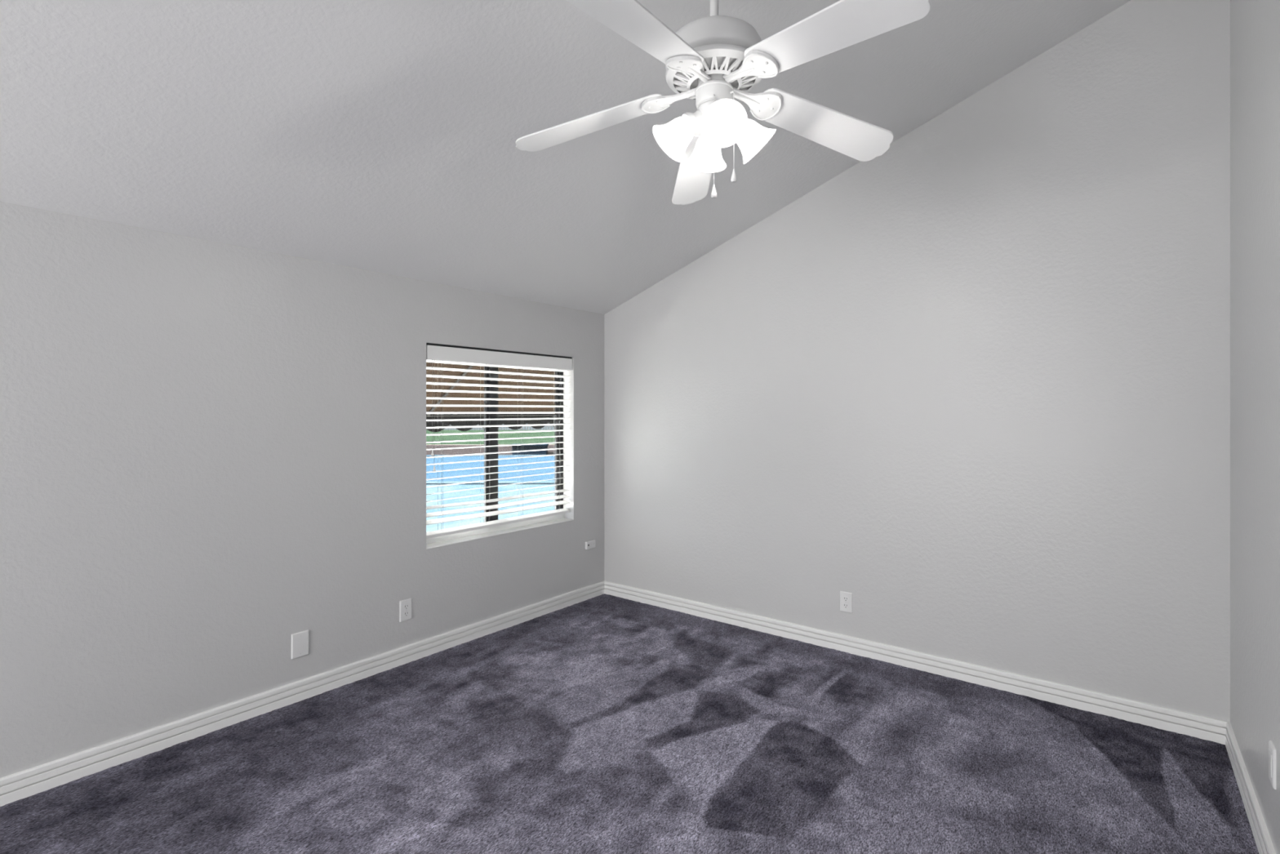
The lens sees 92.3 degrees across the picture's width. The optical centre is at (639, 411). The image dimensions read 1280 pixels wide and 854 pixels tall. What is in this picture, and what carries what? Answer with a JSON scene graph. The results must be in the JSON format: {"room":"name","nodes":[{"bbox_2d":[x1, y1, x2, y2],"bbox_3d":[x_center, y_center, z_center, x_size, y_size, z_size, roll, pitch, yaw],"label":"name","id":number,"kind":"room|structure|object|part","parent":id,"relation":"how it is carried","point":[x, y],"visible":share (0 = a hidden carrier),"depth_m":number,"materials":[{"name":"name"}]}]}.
{"room":"empty bedroom","nodes":[
{"label":"empty bedroom","id":0,"kind":"room"},
{"bbox_2d":[0,201,604,777],"bbox_3d":[-2.055,0.369,2.491,0.150,2.202,5.900,0,0,38],"label":"wall","id":1,"kind":"structure","parent":0,"point":[213,454],"depth_m":2.65,"materials":[{"name":"grey paint"}]},
{"bbox_2d":[291,629,308,659],"bbox_3d":[-1.615,1.109,2.925,0.008,0.118,0.079,0,0,38],"label":"blank wall plate","id":2,"kind":"object","parent":1,"relation":"attached to","point":[300,641],"visible":1,"depth_m":2.92,"materials":[{"name":"white plastic"}]},
{"bbox_2d":[0,580,604,806],"bbox_3d":[-1.990,1.329,2.439,0.016,0.102,5.600,0,0,38],"label":"baseboard","id":3,"kind":"structure","parent":1,"relation":"attached to","point":[31,781],"depth_m":2.74,"materials":[{"name":"white paint"}]},
{"bbox_2d":[400,597,411,622],"bbox_3d":[-1.277,1.084,3.356,0.008,0.114,0.070,0,0,38],"label":"wall outlet","id":4,"kind":"object","parent":1,"relation":"attached to","point":[405,605],"visible":1,"depth_m":3.35,"materials":[{"name":"white plastic"}]},
{"bbox_2d":[403,610,408,616],"bbox_3d":[-1.275,1.103,3.354,0.002,0.027,0.034,0,0,38],"label":"receptacle","id":5,"kind":"object","parent":4,"relation":"attached to","point":[406,613],"depth_m":3.35,"materials":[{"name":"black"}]},
{"bbox_2d":[403,603,408,609],"bbox_3d":[-1.275,1.065,3.354,0.002,0.027,0.034,0,0,38],"label":"receptacle","id":6,"kind":"object","parent":4,"relation":"attached to","point":[406,606],"depth_m":3.35,"materials":[{"name":"white plastic"}]},
{"bbox_2d":[426,360,553,431],"bbox_3d":[-1.104,-0.211,4.604,0.949,0.745,3.200,0,0,38],"label":"awning","id":7,"kind":"object","parent":1,"relation":"attached to","point":[442,394],"visible":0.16,"depth_m":4.88,"materials":[{"name":"brown fabric"}]},
{"bbox_3d":[-1.476,0.088,4.895,0.004,0.146,3.200,0,0,38],"label":"scalloped trim","id":8,"kind":"part","parent":7,"relation":"part of","materials":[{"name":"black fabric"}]},
{"bbox_2d":[426,363,573,549],"bbox_3d":[-0.895,0.195,3.969,0.144,1.163,1.182,0,0,38],"label":"window","id":9,"kind":"structure","parent":1,"relation":"in","point":[446,540],"depth_m":3.95,"materials":[{"name":"black metal"}]},
{"bbox_3d":[-1.125,0.203,3.747,0.016,1.119,0.489,0,0,38],"label":"sash","id":10,"kind":"part","parent":9,"relation":"part of","materials":[{"name":"black metal"}]},
{"bbox_2d":[426,342,572,538],"bbox_3d":[-0.868,0.168,3.948,0.071,1.109,1.180,0,0,38],"label":"window blind","id":11,"kind":"object","parent":9,"relation":"attached to","point":[435,353],"visible":1,"depth_m":3.89,"materials":[{"name":"white plastic"}]},
{"bbox_3d":[-1.161,0.179,3.586,0.055,1.033,0.010,0,0,38],"label":"ladder cord","id":12,"kind":"part","parent":11,"relation":"part of","materials":[{"name":"white fabric"}]},
{"bbox_3d":[-0.973,0.179,3.826,0.055,1.033,0.010,0,0,38],"label":"ladder cord","id":13,"kind":"part","parent":11,"relation":"part of","materials":[{"name":"white fabric"}]},
{"bbox_3d":[-0.876,0.708,3.950,0.052,0.029,1.160,0,0,38],"label":"rail","id":14,"kind":"part","parent":11,"relation":"part of","materials":[{"name":"white plastic"}]},
{"bbox_3d":[-0.788,0.179,4.062,0.055,1.033,0.010,0,0,38],"label":"ladder cord","id":15,"kind":"part","parent":11,"relation":"part of","materials":[{"name":"white fabric"}]},
{"bbox_3d":[-0.584,0.179,4.322,0.055,1.033,0.010,0,0,38],"label":"ladder cord","id":16,"kind":"part","parent":11,"relation":"part of","materials":[{"name":"fabric"}]},
{"bbox_3d":[-0.879,0.755,3.956,0.104,0.042,1.181,0,0,38],"label":"sill","id":17,"kind":"part","parent":9,"relation":"part of","materials":[{"name":"white paint"}]},
{"bbox_3d":[-0.770,0.203,4.223,0.016,1.119,0.567,0,0,38],"label":"sash","id":18,"kind":"part","parent":9,"relation":"part of","materials":[{"name":"black metal"}]},
{"bbox_3d":[-0.936,0.195,4.001,0.040,1.163,1.182,0,0,38],"label":"frame","id":19,"kind":"part","parent":9,"relation":"part of","materials":[{"name":"black metal"}]},
{"bbox_2d":[585,539,595,549],"bbox_3d":[-0.363,0.977,4.511,0.021,0.058,0.096,0,0,38],"label":"box","id":20,"kind":"object","parent":1,"relation":"attached to","point":[590,544],"visible":1,"depth_m":4.50,"materials":[{"name":"white plastic"}]},
{"bbox_2d":[0,0,1130,314],"bbox_3d":[-0.646,-1.420,1.387,3.730,1.377,5.900,0,0,38],"label":"ceiling","id":21,"kind":"structure","parent":0,"point":[376,135],"depth_m":2.36,"materials":[{"name":"white paint"}]},
{"bbox_2d":[515,0,930,204],"bbox_3d":[0.214,-1.061,1.845,1.261,0.858,1.233,0,0,38],"label":"ceiling fan","id":22,"kind":"object","parent":21,"relation":"hanging from","point":[713,60],"visible":1,"depth_m":1.80,"materials":[{"name":"white metal"}]},
{"bbox_3d":[-0.165,-0.931,1.988,0.510,0.111,0.146,0,0,17],"label":"blade","id":23,"kind":"part","parent":22,"relation":"part of","materials":[{"name":"white wood"}]},
{"bbox_3d":[-0.002,-0.961,1.552,0.146,0.077,0.510,0,0,32],"label":"blade","id":24,"kind":"part","parent":22,"relation":"part of","materials":[{"name":"white wood"}]},
{"bbox_3d":[0.096,-0.836,1.875,0.130,0.136,0.128,0,0,38],"label":"lamp shade","id":25,"kind":"part","parent":22,"relation":"part of","materials":[{"name":"white glass"}]},
{"bbox_3d":[0.122,-0.853,1.881,0.069,0.071,0.050,0,0,-26],"label":"bulb","id":26,"kind":"part","parent":22,"relation":"part of","materials":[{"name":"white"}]},
{"bbox_3d":[0.164,-0.894,1.877,0.076,0.070,0.062,0,0,20],"label":"lamp arm","id":27,"kind":"part","parent":22,"relation":"part of","materials":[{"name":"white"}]},
{"bbox_3d":[0.204,-0.917,2.291,0.146,0.134,0.510,0,0,-1],"label":"blade","id":28,"kind":"part","parent":22,"relation":"part of","materials":[{"name":"white wood"}]},
{"bbox_3d":[0.216,-0.836,2.018,0.128,0.136,0.130,0,0,38],"label":"lamp shade","id":29,"kind":"part","parent":22,"relation":"part of","materials":[{"name":"white glass"}]},
{"bbox_3d":[0.220,-0.805,1.831,0.006,0.274,0.019,0,0,8],"label":"pull chain","id":30,"kind":"part","parent":22,"relation":"part of","materials":[{"name":"white metal"}]},
{"bbox_3d":[0.237,-0.894,1.822,0.062,0.070,0.076,0,0,20],"label":"lamp arm","id":31,"kind":"part","parent":22,"relation":"part of","materials":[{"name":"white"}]},
{"bbox_3d":[0.232,-0.853,1.780,0.050,0.071,0.069,0,0,-26],"label":"bulb","id":32,"kind":"part","parent":22,"relation":"part of","materials":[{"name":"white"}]},
{"bbox_3d":[0.239,-0.836,1.754,0.128,0.136,0.130,0,0,38],"label":"lamp shade","id":33,"kind":"part","parent":22,"relation":"part of","materials":[{"name":"white glass"}]},
{"bbox_3d":[0.360,-0.836,1.897,0.130,0.136,0.128,0,0,38],"label":"lamp shade","id":34,"kind":"part","parent":22,"relation":"part of","materials":[{"name":"white glass"}]},
{"bbox_3d":[0.610,-0.938,2.021,0.510,0.115,0.146,0,0,-22],"label":"blade","id":35,"kind":"part","parent":22,"relation":"part of","materials":[{"name":"white wood"}]},
{"bbox_3d":[0.485,-0.966,1.573,0.146,0.080,0.510,0,0,-37],"label":"blade","id":36,"kind":"part","parent":22,"relation":"part of","materials":[{"name":"white wood"}]},
{"bbox_2d":[0,593,1258,853],"bbox_3d":[-0.693,1.370,1.328,3.430,0.004,5.750,0,0,38],"label":"floor","id":37,"kind":"structure","parent":0,"point":[604,723],"depth_m":2.35,"materials":[{"name":"carpet"}]},
{"bbox_2d":[604,0,1230,721],"bbox_3d":[1.186,-0.259,3.604,3.580,3.459,0.150,0,0,38],"label":"wall","id":38,"kind":"structure","parent":0,"point":[971,384],"depth_m":3.08,"materials":[{"name":"grey paint"}]},
{"bbox_2d":[840,591,852,613],"bbox_3d":[1.176,1.089,3.511,0.070,0.114,0.008,0,0,38],"label":"wall outlet","id":39,"kind":"object","parent":38,"relation":"attached to","point":[846,597],"visible":1,"depth_m":3.51,"materials":[{"name":"white plastic"}]},
{"bbox_2d":[842,603,848,608],"bbox_3d":[1.174,1.109,3.509,0.034,0.027,0.002,0,0,38],"label":"receptacle","id":40,"kind":"object","parent":39,"relation":"attached to","point":[844,605],"depth_m":3.51,"materials":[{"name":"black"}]},
{"bbox_2d":[842,595,848,601],"bbox_3d":[1.174,1.069,3.509,0.034,0.027,0.002,0,0,38],"label":"receptacle","id":41,"kind":"object","parent":39,"relation":"attached to","point":[845,598],"depth_m":3.51,"materials":[{"name":"white plastic"}]},
{"bbox_2d":[604,580,1227,744],"bbox_3d":[1.076,1.329,3.584,3.430,0.102,0.016,0,0,38],"label":"baseboard","id":42,"kind":"structure","parent":38,"relation":"attached to","point":[1201,726],"depth_m":3.14,"materials":[{"name":"white paint"}]},
{"bbox_2d":[1230,0,1279,853],"bbox_3d":[0.717,-0.233,0.224,0.150,3.406,5.750,0,0,38],"label":"wall","id":43,"kind":"structure","parent":0,"point":[1255,24],"depth_m":2.03,"materials":[{"name":"grey paint"}]},
{"bbox_2d":[1225,721,1275,853],"bbox_3d":[0.697,1.329,0.334,0.016,0.102,5.600,0,0,38],"label":"baseboard","id":44,"kind":"structure","parent":43,"relation":"attached to","point":[1262,837],"depth_m":2.09,"materials":[{"name":"white paint"}]},
{"bbox_2d":[1268,740,1275,789],"bbox_3d":[1.856,1.036,1.806,0.008,0.114,0.070,0,0,38],"label":"wall outlet","id":45,"kind":"object","parent":43,"relation":"attached to","point":[1272,750],"visible":1,"depth_m":1.79,"materials":[{"name":"white plastic"}]},
{"label":"outside","id":46,"kind":"structure","parent":0,"visible":0},
{"bbox_2d":[426,426,553,532],"bbox_3d":[-14.692,1.550,35.005,59.848,0.240,90.000,0,0,38],"label":"deck","id":47,"kind":"object","parent":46,"point":[431,527],"depth_m":9.92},
{"bbox_2d":[426,454,553,484],"bbox_3d":[-5.417,1.414,15.864,18.600,0.028,7.800,0,0,-2],"label":"swimming pool","id":48,"kind":"object","parent":47,"relation":"on","point":[473,457],"visible":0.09,"depth_m":14.88,"materials":[{"name":"blue liquid"}]},
{"bbox_2d":[426,430,553,444],"bbox_3d":[-10.883,1.419,33.577,60.000,0.018,25.900,0,0,-2],"label":"lawn","id":49,"kind":"structure","parent":47,"relation":"on","point":[458,437],"depth_m":32.55,"materials":[{"name":"green plant"}]},
{"bbox_2d":[426,444,553,454],"bbox_3d":[-10.531,1.264,20.131,40.000,0.328,0.201,0,0,-2],"label":"wall","id":50,"kind":"structure","parent":47,"relation":"on","point":[503,448],"depth_m":20.15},
{"bbox_2d":[426,422,553,430],"bbox_3d":[-11.228,0.580,46.767,40.000,1.700,0.102,0,0,-1],"label":"fence","id":51,"kind":"object","parent":47,"relation":"on","point":[547,427],"visible":0.05,"depth_m":46.77,"materials":[{"name":"grey"}]},
{"bbox_2d":[511,443,548,454],"bbox_3d":[-3.575,1.243,19.993,1.160,0.370,0.360,0,0,-1],"label":"storage chest","id":52,"kind":"object","parent":47,"relation":"on","point":[533,446],"visible":0.65,"depth_m":19.83,"materials":[{"name":"black"}]},
{"bbox_3d":[-3.575,1.088,19.993,1.160,0.060,0.360,0,0,-2],"label":"lid","id":53,"kind":"part","parent":52,"relation":"part of","materials":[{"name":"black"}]}
]}

